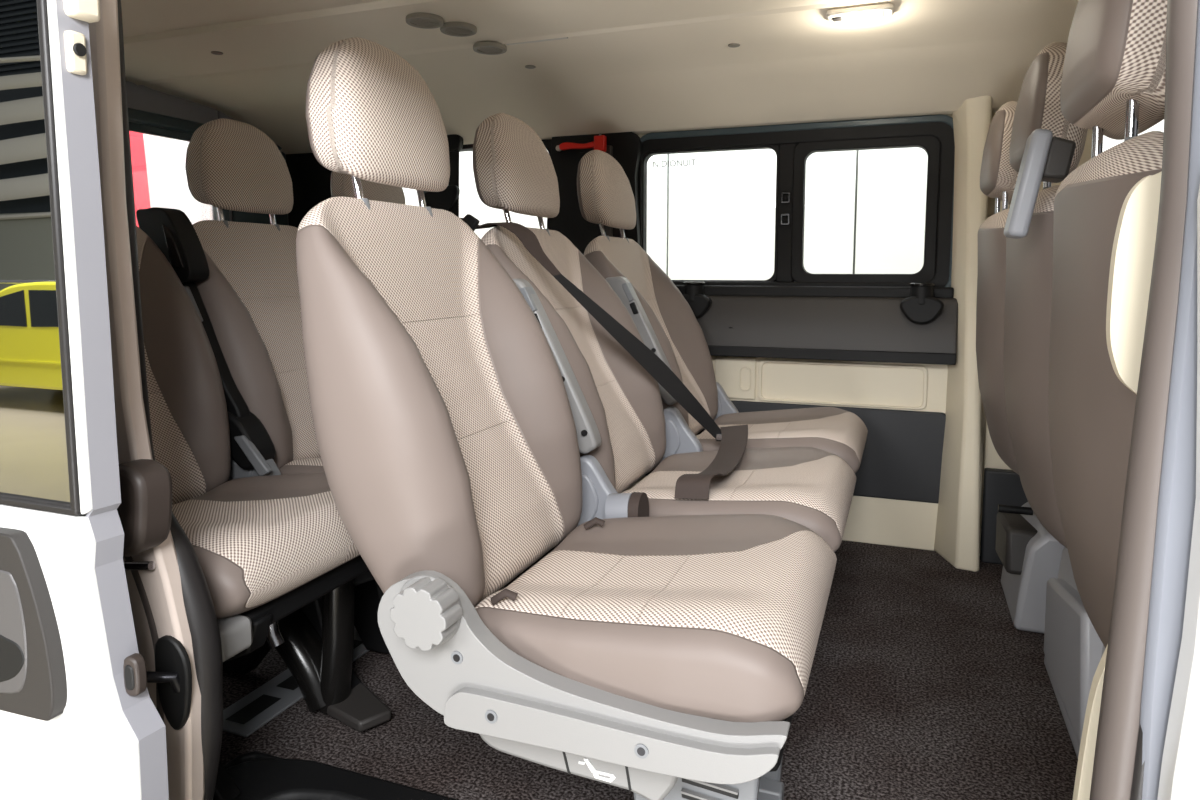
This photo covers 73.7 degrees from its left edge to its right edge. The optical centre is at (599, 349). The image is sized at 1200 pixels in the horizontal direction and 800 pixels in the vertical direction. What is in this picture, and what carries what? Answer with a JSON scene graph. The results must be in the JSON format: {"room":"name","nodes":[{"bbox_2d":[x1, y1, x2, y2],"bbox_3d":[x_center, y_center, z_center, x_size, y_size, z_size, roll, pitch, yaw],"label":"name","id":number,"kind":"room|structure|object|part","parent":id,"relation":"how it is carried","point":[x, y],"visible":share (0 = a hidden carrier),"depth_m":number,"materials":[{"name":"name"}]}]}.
{"room":"vehicle interior","nodes":[
{"label":"vehicle interior","id":0,"kind":"room"},
{"bbox_2d":[126,81,236,220],"bbox_3d":[-1.648,-0.109,2.499,0.060,1.580,1.910,2,6,21],"label":"wall","id":1,"kind":"structure","parent":0,"point":[140,97],"depth_m":2.76,"materials":[{"name":"grey paint"}]},
{"bbox_2d":[129,122,229,223],"bbox_3d":[-1.536,-0.499,2.707,0.052,0.535,0.670,2,6,21],"label":"window","id":2,"kind":"structure","parent":1,"relation":"in","point":[177,141],"depth_m":2.86,"materials":[{"name":"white glass"}]},
{"bbox_3d":[-1.559,-0.500,2.716,0.004,0.495,0.630,2,6,21],"label":"pane","id":3,"kind":"part","parent":2,"relation":"part of","materials":[{"name":"clear glass"}]},
{"bbox_2d":[128,108,288,225],"bbox_3d":[-1.598,-0.471,2.481,0.040,0.605,1.760,2,6,21],"label":"trim","id":4,"kind":"structure","parent":1,"relation":"attached to","point":[134,115],"depth_m":2.79,"materials":[{"name":"black plastic"}]},
{"bbox_2d":[424,134,462,216],"bbox_3d":[-0.586,-0.457,2.984,0.164,0.676,0.045,2,6,21],"label":"trim","id":5,"kind":"structure","parent":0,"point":[447,199],"depth_m":2.95,"materials":[{"name":"black plastic"}]},
{"bbox_2d":[121,0,1077,153],"bbox_3d":[0.197,-0.741,1.727,4.010,0.192,1.910,2,6,21],"label":"ceiling","id":6,"kind":"structure","parent":0,"point":[567,67],"depth_m":2.22,"materials":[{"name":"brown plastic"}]},
{"bbox_2d":[406,12,443,28],"bbox_3d":[-0.429,-0.807,1.961,0.092,0.013,0.092,2,6,21],"label":"ceiling vent","id":7,"kind":"object","parent":6,"relation":"in","point":[419,19],"visible":1,"depth_m":1.95,"materials":[{"name":"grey plastic"}]},
{"bbox_2d":[411,19,438,25],"bbox_3d":[-0.429,-0.808,1.961,0.070,0.010,0.070,2,6,21],"label":"vent grille","id":8,"kind":"object","parent":7,"relation":"attached to","point":[414,22],"depth_m":1.96,"materials":[{"name":"grey plastic"}]},
{"bbox_2d":[440,21,476,36],"bbox_3d":[-0.359,-0.814,2.030,0.092,0.013,0.092,2,6,21],"label":"ceiling vent","id":9,"kind":"object","parent":6,"relation":"in","point":[458,29],"visible":0.99,"depth_m":2.02,"materials":[{"name":"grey plastic"}]},
{"bbox_2d":[445,27,471,34],"bbox_3d":[-0.359,-0.815,2.030,0.070,0.010,0.070,2,6,21],"label":"vent grille","id":10,"kind":"object","parent":9,"relation":"attached to","point":[448,30],"depth_m":2.03,"materials":[{"name":"grey plastic"}]},
{"bbox_2d":[473,41,506,54],"bbox_3d":[-0.301,-0.826,2.190,0.092,0.013,0.092,2,6,21],"label":"ceiling vent","id":11,"kind":"object","parent":6,"relation":"in","point":[485,47],"visible":1,"depth_m":2.17,"materials":[{"name":"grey plastic"}]},
{"bbox_2d":[478,47,501,52],"bbox_3d":[-0.301,-0.827,2.190,0.070,0.010,0.070,2,6,21],"label":"vent grille","id":12,"kind":"object","parent":11,"relation":"attached to","point":[480,49],"depth_m":2.19,"materials":[{"name":"grey plastic"}]},
{"bbox_2d":[826,3,893,21],"bbox_3d":[0.613,-0.791,1.886,0.150,0.021,0.064,2,6,21],"label":"recessed light","id":13,"kind":"object","parent":6,"relation":"in","point":[869,12],"visible":1,"depth_m":1.87,"materials":[{"name":"beige plastic"}]},
{"bbox_2d":[832,17,841,21],"bbox_3d":[0.565,-0.788,1.904,0.022,0.006,0.024,2,6,21],"label":"switch","id":14,"kind":"object","parent":13,"relation":"attached to","point":[834,19],"depth_m":1.90,"materials":[{"name":"grey plastic"}]},
{"bbox_2d":[220,540,1077,799],"bbox_3d":[0.231,0.747,1.879,3.950,0.100,1.920,2,6,21],"label":"floor","id":15,"kind":"structure","parent":0,"point":[923,684],"depth_m":1.57,"materials":[{"name":"carpet"}]},
{"bbox_2d":[136,118,389,653],"bbox_3d":[-0.624,0.045,1.982,0.785,1.253,0.579,2,6,21],"label":"seat","id":16,"kind":"object","parent":15,"relation":"on","point":[240,279],"visible":0.51,"depth_m":1.94,"materials":[{"name":"brown fabric"}]},
{"bbox_3d":[-0.972,-0.237,1.820,0.156,0.170,0.055,2,6,21],"label":"armrest","id":17,"kind":"part","parent":16,"relation":"part of","materials":[{"name":"black plastic"}]},
{"bbox_3d":[-0.948,-0.233,1.791,0.058,0.099,0.023,2,6,21],"label":"recess panel","id":18,"kind":"part","parent":16,"relation":"part of","materials":[{"name":"black plastic"}]},
{"bbox_3d":[-0.945,-0.325,2.000,0.027,0.077,0.012,2,6,21],"label":"headrest post","id":19,"kind":"part","parent":16,"relation":"part of","materials":[{"name":"silver metal"}]},
{"bbox_3d":[-0.817,-0.015,2.076,0.310,0.626,0.525,2,6,21],"label":"backrest","id":20,"kind":"part","parent":16,"relation":"part of","materials":[{"name":"brown fabric"}]},
{"bbox_3d":[-0.882,-0.341,2.163,0.027,0.077,0.012,2,6,21],"label":"headrest post","id":21,"kind":"part","parent":16,"relation":"part of","materials":[{"name":"silver metal"}]},
{"bbox_2d":[279,458,324,474],"bbox_3d":[-0.468,0.282,1.972,0.466,0.150,0.529,2,6,21],"label":"cushion","id":22,"kind":"object","parent":16,"relation":"on","point":[286,465],"depth_m":1.82,"materials":[{"name":"brown fabric"}]},
{"bbox_3d":[-0.569,0.524,1.852,0.496,0.325,0.040,2,6,21],"label":"leg","id":23,"kind":"part","parent":16,"relation":"part of","materials":[{"name":"black plastic"}]},
{"bbox_2d":[136,226,390,799],"bbox_3d":[-0.809,0.094,1.500,0.781,1.252,0.555,2,6,21],"label":"seat","id":24,"kind":"object","parent":15,"relation":"on","point":[282,569],"visible":0.33,"depth_m":1.56,"materials":[{"name":"brown fabric"}]},
{"bbox_3d":[-1.006,0.034,1.583,0.310,0.626,0.482,2,6,21],"label":"backrest","id":25,"kind":"part","parent":24,"relation":"part of","materials":[{"name":"brown fabric"}]},
{"bbox_3d":[-0.814,0.421,1.292,0.592,0.050,0.067,2,6,21],"label":"trim","id":26,"kind":"part","parent":24,"relation":"part of","materials":[{"name":"grey plastic"}]},
{"bbox_3d":[-0.758,0.574,1.359,0.496,0.325,0.040,2,6,21],"label":"leg","id":27,"kind":"part","parent":24,"relation":"part of","materials":[{"name":"black plastic"}]},
{"bbox_2d":[172,472,359,618],"bbox_3d":[-0.657,0.332,1.479,0.466,0.150,0.529,2,6,21],"label":"cushion","id":28,"kind":"object","parent":24,"relation":"on","point":[271,546],"depth_m":1.33,"materials":[{"name":"brown fabric"}]},
{"bbox_3d":[-0.554,0.477,1.358,0.037,0.057,0.024,2,6,21],"label":"adjuster lever","id":29,"kind":"part","parent":24,"relation":"part of","materials":[{"name":"black metal"}]},
{"bbox_3d":[-0.636,0.542,1.675,0.496,0.325,0.040,2,6,21],"label":"leg","id":30,"kind":"part","parent":24,"relation":"part of","materials":[{"name":"black plastic"}]},
{"bbox_3d":[-0.475,0.703,1.583,0.156,0.022,0.103,4,7,37],"label":"foot plate","id":31,"kind":"part","parent":24,"relation":"part of","materials":[{"name":"grey plastic"}]},
{"bbox_2d":[223,626,368,736],"bbox_3d":[-0.568,0.689,1.927,0.110,0.006,0.850,2,6,21],"label":"trim","id":32,"kind":"structure","parent":15,"relation":"on","point":[263,704],"depth_m":1.62,"materials":[{"name":"grey plastic"}]},
{"bbox_2d":[224,751,456,799],"bbox_3d":[-0.071,0.894,1.128,1.340,0.276,0.280,2,6,21],"label":"trim","id":33,"kind":"structure","parent":15,"relation":"attached to","point":[258,775],"depth_m":1.36,"materials":[{"name":"black plastic"}]},
{"bbox_2d":[331,171,523,574],"bbox_3d":[-0.429,-0.006,2.490,0.782,1.253,0.565,2,6,21],"label":"seat","id":34,"kind":"object","parent":15,"relation":"on","point":[341,184],"visible":0.06,"depth_m":2.47,"materials":[{"name":"brown fabric"}]},
{"bbox_2d":[296,37,836,799],"bbox_3d":[-0.058,0.132,1.226,0.785,1.253,0.608,2,6,21],"label":"seat","id":35,"kind":"object","parent":15,"relation":"on","point":[653,657],"visible":1,"depth_m":1.09,"materials":[{"name":"brown fabric"}]},
{"bbox_3d":[-0.376,-0.238,1.252,0.027,0.077,0.012,2,6,21],"label":"headrest post","id":36,"kind":"part","parent":35,"relation":"part of","materials":[{"name":"silver metal"}]},
{"bbox_3d":[-0.314,-0.254,1.416,0.027,0.077,0.012,2,6,21],"label":"headrest post","id":37,"kind":"part","parent":35,"relation":"part of","materials":[{"name":"silver metal"}]},
{"bbox_3d":[-0.218,0.330,1.003,0.081,0.079,0.040,2,6,21],"label":"recliner knob","id":38,"kind":"part","parent":35,"relation":"part of","materials":[{"name":"grey plastic"}]},
{"bbox_3d":[-0.247,0.071,1.328,0.310,0.626,0.536,2,6,21],"label":"backrest","id":39,"kind":"part","parent":35,"relation":"part of","materials":[{"name":"brown fabric"}]},
{"bbox_3d":[0.001,0.459,0.954,0.421,0.057,0.021,2,6,21],"label":"rail","id":40,"kind":"part","parent":35,"relation":"part of","materials":[{"name":"grey plastic"}]},
{"bbox_2d":[475,514,836,721],"bbox_3d":[0.101,0.369,1.224,0.466,0.150,0.540,2,6,21],"label":"cushion","id":41,"kind":"object","parent":35,"relation":"on","point":[684,618],"depth_m":1.04,"materials":[{"name":"brown fabric"}]},
{"bbox_3d":[0.141,0.730,1.374,0.340,0.035,0.036,2,6,21],"label":"slide rail","id":42,"kind":"part","parent":35,"relation":"part of","materials":[{"name":"grey plastic"}]},
{"bbox_2d":[472,113,856,551],"bbox_3d":[0.125,0.086,1.764,0.828,1.240,0.608,2,6,21],"label":"seat","id":43,"kind":"object","parent":15,"relation":"on","point":[616,405],"visible":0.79,"depth_m":1.75,"materials":[{"name":"brown fabric"}]},
{"bbox_3d":[-0.203,-0.281,1.795,0.031,0.077,0.012,2,6,21],"label":"headrest post","id":44,"kind":"part","parent":43,"relation":"part of","materials":[{"name":"silver metal"}]},
{"bbox_3d":[-0.140,-0.297,1.958,0.031,0.077,0.012,2,6,21],"label":"headrest post","id":45,"kind":"part","parent":43,"relation":"part of","materials":[{"name":"silver metal"}]},
{"bbox_3d":[-0.101,0.030,1.593,0.212,0.341,0.040,2,6,21],"label":"armrest","id":46,"kind":"part","parent":43,"relation":"part of","materials":[{"name":"grey plastic"}]},
{"bbox_3d":[-0.060,0.024,1.865,0.334,0.617,0.536,2,6,21],"label":"backrest","id":47,"kind":"part","parent":43,"relation":"part of","materials":[{"name":"brown fabric"}]},
{"bbox_2d":[460,214,747,498],"bbox_3d":[0.012,-0.025,1.881,0.656,0.557,0.580,2,6,21],"label":"belt","id":48,"kind":"object","parent":43,"relation":"on","point":[733,439],"visible":0.84,"depth_m":1.82,"materials":[{"name":"brown fabric"}]},
{"bbox_2d":[622,447,856,551],"bbox_3d":[0.304,0.316,1.754,0.466,0.150,0.540,2,6,21],"label":"cushion","id":49,"kind":"object","parent":43,"relation":"on","point":[812,488],"depth_m":1.63,"materials":[{"name":"brown fabric"}]},
{"bbox_2d":[577,150,867,472],"bbox_3d":[0.348,0.027,2.346,0.825,1.240,0.560,2,6,21],"label":"seat","id":50,"kind":"object","parent":15,"relation":"on","point":[665,321],"visible":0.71,"depth_m":2.32,"materials":[{"name":"brown fabric"}]},
{"bbox_3d":[0.011,-0.336,2.353,0.031,0.077,0.012,2,6,21],"label":"headrest post","id":51,"kind":"part","parent":50,"relation":"part of","materials":[{"name":"silver metal"}]},
{"bbox_3d":[0.074,-0.353,2.516,0.031,0.077,0.012,2,6,21],"label":"headrest post","id":52,"kind":"part","parent":50,"relation":"part of","materials":[{"name":"silver metal"}]},
{"bbox_3d":[0.116,-0.027,2.158,0.212,0.341,0.040,2,6,21],"label":"armrest","id":53,"kind":"part","parent":50,"relation":"part of","materials":[{"name":"grey plastic"}]},
{"bbox_3d":[0.154,-0.031,2.423,0.335,0.617,0.520,2,6,21],"label":"backrest","id":54,"kind":"part","parent":50,"relation":"part of","materials":[{"name":"brown fabric"}]},
{"bbox_2d":[696,407,867,472],"bbox_3d":[0.519,0.261,2.312,0.466,0.150,0.524,2,6,21],"label":"cushion","id":55,"kind":"object","parent":50,"relation":"on","point":[841,433],"depth_m":2.19,"materials":[{"name":"brown fabric"}]},
{"bbox_2d":[995,502,1064,632],"bbox_3d":[1.278,0.547,2.017,0.505,0.270,0.320,2,6,21],"label":"pedestal","id":56,"kind":"object","parent":15,"relation":"on","point":[1029,555],"visible":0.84,"depth_m":1.96,"materials":[{"name":"grey plastic"}]},
{"bbox_2d":[976,101,1018,474],"bbox_3d":[1.271,-0.126,1.952,0.642,0.966,0.529,2,6,21],"label":"seat","id":57,"kind":"object","parent":56,"relation":"on","point":[998,179],"visible":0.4,"depth_m":1.91,"materials":[{"name":"brown fabric"}]},
{"bbox_3d":[1.048,-0.363,2.109,0.013,0.077,0.012,2,6,21],"label":"headrest post","id":58,"kind":"part","parent":57,"relation":"part of","materials":[{"name":"silver metal"}]},
{"bbox_3d":[0.985,-0.346,1.946,0.013,0.077,0.012,2,6,21],"label":"headrest post","id":59,"kind":"part","parent":57,"relation":"part of","materials":[{"name":"silver metal"}]},
{"bbox_3d":[1.080,0.415,2.080,0.080,0.020,0.020,2,6,21],"label":"adjuster lever","id":60,"kind":"part","parent":56,"relation":"part of","materials":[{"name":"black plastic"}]},
{"bbox_2d":[1003,42,1087,547],"bbox_3d":[1.075,-0.075,1.446,0.677,0.966,0.540,2,6,21],"label":"seat","id":61,"kind":"object","parent":15,"relation":"on","point":[1045,147],"visible":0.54,"depth_m":1.38,"materials":[{"name":"brown fabric"}]},
{"bbox_3d":[0.892,0.024,1.532,0.216,0.646,0.525,2,6,21],"label":"backrest","id":62,"kind":"part","parent":61,"relation":"part of","materials":[{"name":"brown fabric"}]},
{"bbox_3d":[0.804,-0.296,1.439,0.013,0.077,0.012,2,6,21],"label":"headrest post","id":63,"kind":"part","parent":61,"relation":"part of","materials":[{"name":"silver metal"}]},
{"bbox_2d":[1044,547,1105,757],"bbox_3d":[1.032,0.602,1.219,0.495,0.320,1.030,2,6,21],"label":"plinth","id":64,"kind":"object","parent":15,"relation":"on","point":[1074,650],"visible":0.29,"depth_m":1.49,"materials":[{"name":"grey plastic"}]},
{"bbox_2d":[1048,0,1166,647],"bbox_3d":[0.884,-0.021,0.906,0.642,0.966,0.529,2,6,21],"label":"seat","id":65,"kind":"object","parent":15,"relation":"on","point":[1114,74],"visible":0.62,"depth_m":0.90,"materials":[{"name":"brown fabric"}]},
{"bbox_3d":[0.660,-0.258,1.063,0.013,0.077,0.012,2,6,21],"label":"headrest post","id":66,"kind":"part","parent":65,"relation":"part of","materials":[{"name":"silver metal"}]},
{"bbox_3d":[0.598,-0.242,0.900,0.013,0.077,0.012,2,6,21],"label":"headrest post","id":67,"kind":"part","parent":65,"relation":"part of","materials":[{"name":"silver metal"}]},
{"bbox_2d":[1073,171,1161,799],"bbox_3d":[0.531,0.297,0.750,0.160,1.020,0.018,2,6,21],"label":"trim","id":68,"kind":"structure","parent":15,"relation":"on","point":[1131,264],"depth_m":0.73,"materials":[{"name":"beige plastic"}]},
{"bbox_2d":[637,111,996,506],"bbox_3d":[0.582,-0.091,2.720,3.950,1.500,0.090,2,6,21],"label":"wall","id":69,"kind":"structure","parent":0,"point":[991,201],"depth_m":2.47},
{"bbox_2d":[286,153,331,227],"bbox_3d":[-1.122,-0.539,3.262,0.370,0.585,0.045,2,6,21],"label":"trim","id":70,"kind":"structure","parent":69,"relation":"attached to","point":[311,181],"depth_m":3.25,"materials":[{"name":"black plastic"}]},
{"bbox_2d":[424,139,551,192],"bbox_3d":[-0.534,-0.519,3.085,0.875,0.570,0.070,2,6,21],"label":"window","id":71,"kind":"structure","parent":69,"relation":"in","point":[547,143],"depth_m":2.90,"materials":[{"name":"black glass"}]},
{"bbox_2d":[556,133,606,152],"bbox_3d":[-0.069,-0.710,2.786,0.190,0.078,0.032,2,6,21],"label":"hammer","id":72,"kind":"object","parent":69,"relation":"attached to","point":[600,142],"visible":0.88,"depth_m":2.77,"materials":[{"name":"red plastic"}]},
{"bbox_3d":[-0.075,-0.712,2.787,0.142,0.026,0.018,2,6,21],"label":"handle","id":73,"kind":"part","parent":72,"relation":"part of","materials":[{"name":"red plastic"}]},
{"bbox_2d":[547,132,642,254],"bbox_3d":[-0.022,-0.468,2.838,0.353,0.641,0.063,2,6,21],"label":"trim","id":74,"kind":"structure","parent":69,"relation":"attached to","point":[626,148],"depth_m":2.83,"materials":[{"name":"black plastic"}]},
{"bbox_2d":[683,282,711,318],"bbox_3d":[0.315,-0.167,2.686,0.124,0.124,0.072,2,6,21],"label":"handle","id":75,"kind":"object","parent":69,"relation":"attached to","point":[699,303],"visible":0.79,"depth_m":2.65,"materials":[{"name":"black plastic"}]},
{"bbox_2d":[625,476,937,550],"bbox_3d":[-0.007,0.514,2.934,2.340,0.155,0.045,2,6,21],"label":"trim","id":76,"kind":"structure","parent":69,"relation":"attached to","point":[880,521],"depth_m":2.56,"materials":[{"name":"beige plastic"}]},
{"bbox_2d":[644,400,945,503],"bbox_3d":[-0.008,0.297,2.918,2.335,0.290,0.035,2,6,21],"label":"trim","id":77,"kind":"structure","parent":69,"relation":"attached to","point":[902,456],"depth_m":2.54,"materials":[{"name":"grey plastic"}]},
{"bbox_2d":[638,114,954,286],"bbox_3d":[0.615,-0.460,2.643,1.040,0.550,0.073,2,6,21],"label":"window","id":78,"kind":"structure","parent":69,"relation":"in","point":[792,144],"depth_m":2.57,"materials":[{"name":"black plastic"}]},
{"bbox_3d":[0.370,-0.461,2.737,0.485,0.466,0.042,2,6,21],"label":"fixed frame","id":79,"kind":"part","parent":78,"relation":"part of","materials":[{"name":"black plastic"}]},
{"bbox_3d":[0.840,-0.442,2.555,0.441,0.455,0.048,2,6,21],"label":"sliding frame","id":80,"kind":"part","parent":78,"relation":"part of","materials":[{"name":"black plastic"}]},
{"bbox_2d":[675,285,957,364],"bbox_3d":[-0.015,-0.115,2.841,2.348,0.231,0.108,2,6,21],"label":"trim","id":81,"kind":"structure","parent":69,"relation":"attached to","point":[839,323],"depth_m":2.53,"materials":[{"name":"grey plastic"}]},
{"bbox_2d":[711,356,947,412],"bbox_3d":[-0.005,0.075,2.890,2.345,0.164,0.044,2,6,21],"label":"trim","id":82,"kind":"structure","parent":69,"relation":"attached to","point":[859,384],"depth_m":2.59,"materials":[{"name":"beige plastic"}]},
{"bbox_2d":[900,283,943,323],"bbox_3d":[0.979,-0.141,2.434,0.124,0.124,0.072,2,6,21],"label":"handle","id":83,"kind":"object","parent":69,"relation":"attached to","point":[921,307],"visible":1,"depth_m":2.40,"materials":[{"name":"black plastic"}]},
{"bbox_2d":[934,95,992,571],"bbox_3d":[1.072,-0.092,2.386,0.157,1.470,0.203,2,6,21],"label":"trim","id":84,"kind":"structure","parent":69,"relation":"attached to","point":[957,535],"depth_m":2.36,"materials":[{"name":"beige plastic"}]},
{"bbox_2d":[980,468,1027,563],"bbox_3d":[1.336,0.506,2.356,0.380,0.285,0.040,2,6,21],"label":"trim","id":85,"kind":"structure","parent":69,"relation":"attached to","point":[1001,486],"depth_m":2.39,"materials":[{"name":"grey plastic"}]},
{"bbox_2d":[980,104,1092,546],"bbox_3d":[1.298,-0.066,2.368,0.260,1.420,0.060,2,6,21],"label":"trim","id":86,"kind":"structure","parent":69,"relation":"attached to","point":[991,459],"depth_m":2.42,"materials":[{"name":"beige plastic"}]},
{"bbox_3d":[-0.129,0.298,0.886,3.950,1.890,0.100,2,6,21],"label":"wall","id":87,"kind":"structure","parent":0,"visible":0},
{"bbox_2d":[0,0,168,799],"bbox_3d":[-1.086,0.327,1.156,1.214,1.720,0.116,2,6,21],"label":"door","id":88,"kind":"structure","parent":87,"relation":"in","point":[79,719],"depth_m":0.93,"materials":[{"name":"white paint"}]},
{"bbox_2d":[0,570,26,693],"bbox_3d":[-0.751,0.336,0.974,0.169,0.161,0.012,2,6,21],"label":"door handle","id":89,"kind":"object","parent":88,"relation":"on","point":[13,583],"depth_m":0.94,"materials":[{"name":"grey plastic"}]},
{"bbox_3d":[-0.754,0.325,0.980,0.253,0.224,0.020,2,6,21],"label":"handle","id":90,"kind":"part","parent":88,"relation":"part of","materials":[{"name":"grey plastic"}]},
{"bbox_3d":[-0.545,0.381,0.938,0.024,0.049,0.014,2,6,21],"label":"catch plate","id":91,"kind":"part","parent":88,"relation":"part of","materials":[{"name":"plastic"}]},
{"bbox_2d":[88,0,204,799],"bbox_3d":[-0.703,0.223,1.086,0.351,1.700,0.075,2,6,21],"label":"trim","id":92,"kind":"structure","parent":87,"relation":"attached to","point":[144,510],"depth_m":1.05,"materials":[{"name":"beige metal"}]},
{"bbox_2d":[117,0,222,799],"bbox_3d":[-0.621,0.197,1.093,0.206,1.652,0.064,2,6,21],"label":"trim","id":93,"kind":"structure","parent":87,"relation":"attached to","point":[198,603],"depth_m":1.08,"materials":[{"name":"beige plastic"}]},
{"bbox_2d":[1089,0,1197,799],"bbox_3d":[0.442,0.264,0.683,0.087,1.700,0.064,2,6,21],"label":"trim","id":94,"kind":"structure","parent":87,"relation":"attached to","point":[1118,769],"depth_m":0.65,"materials":[{"name":"brown plastic"}]},
{"bbox_2d":[1139,0,1199,799],"bbox_3d":[0.573,0.343,0.640,0.280,1.850,0.065,2,6,21],"label":"trim","id":95,"kind":"structure","parent":87,"relation":"attached to","point":[1177,488],"depth_m":0.63,"materials":[{"name":"grey paint"}]},
{"bbox_2d":[1157,187,1199,799],"bbox_3d":[0.768,0.356,0.507,0.700,1.850,0.044,2,6,21],"label":"trim","id":96,"kind":"structure","parent":87,"relation":"attached to","point":[1180,766],"depth_m":0.61,"materials":[{"name":"white paint"}]},
{"label":"outside","id":97,"kind":"structure","parent":0,"visible":0},
{"bbox_3d":[-6.675,1.514,-0.514,40.000,0.050,30.000,2,6,21],"label":"ground","id":98,"kind":"structure","parent":97,"visible":0},
{"bbox_2d":[129,131,150,226],"bbox_3d":[-3.456,-0.580,5.356,0.100,2.950,1.200,2,6,21],"label":"banner","id":99,"kind":"object","parent":98,"relation":"on","point":[139,169],"visible":0.02,"depth_m":5.66,"materials":[{"name":"red"}]},
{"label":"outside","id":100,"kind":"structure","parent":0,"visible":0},
{"bbox_2d":[143,120,1163,279],"bbox_3d":[1.405,-1.381,4.325,14.812,4.750,0.100,2,6,21],"label":"windows","id":101,"kind":"structure","parent":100,"point":[712,218],"depth_m":4.53,"materials":[{"name":"white"}]}
]}

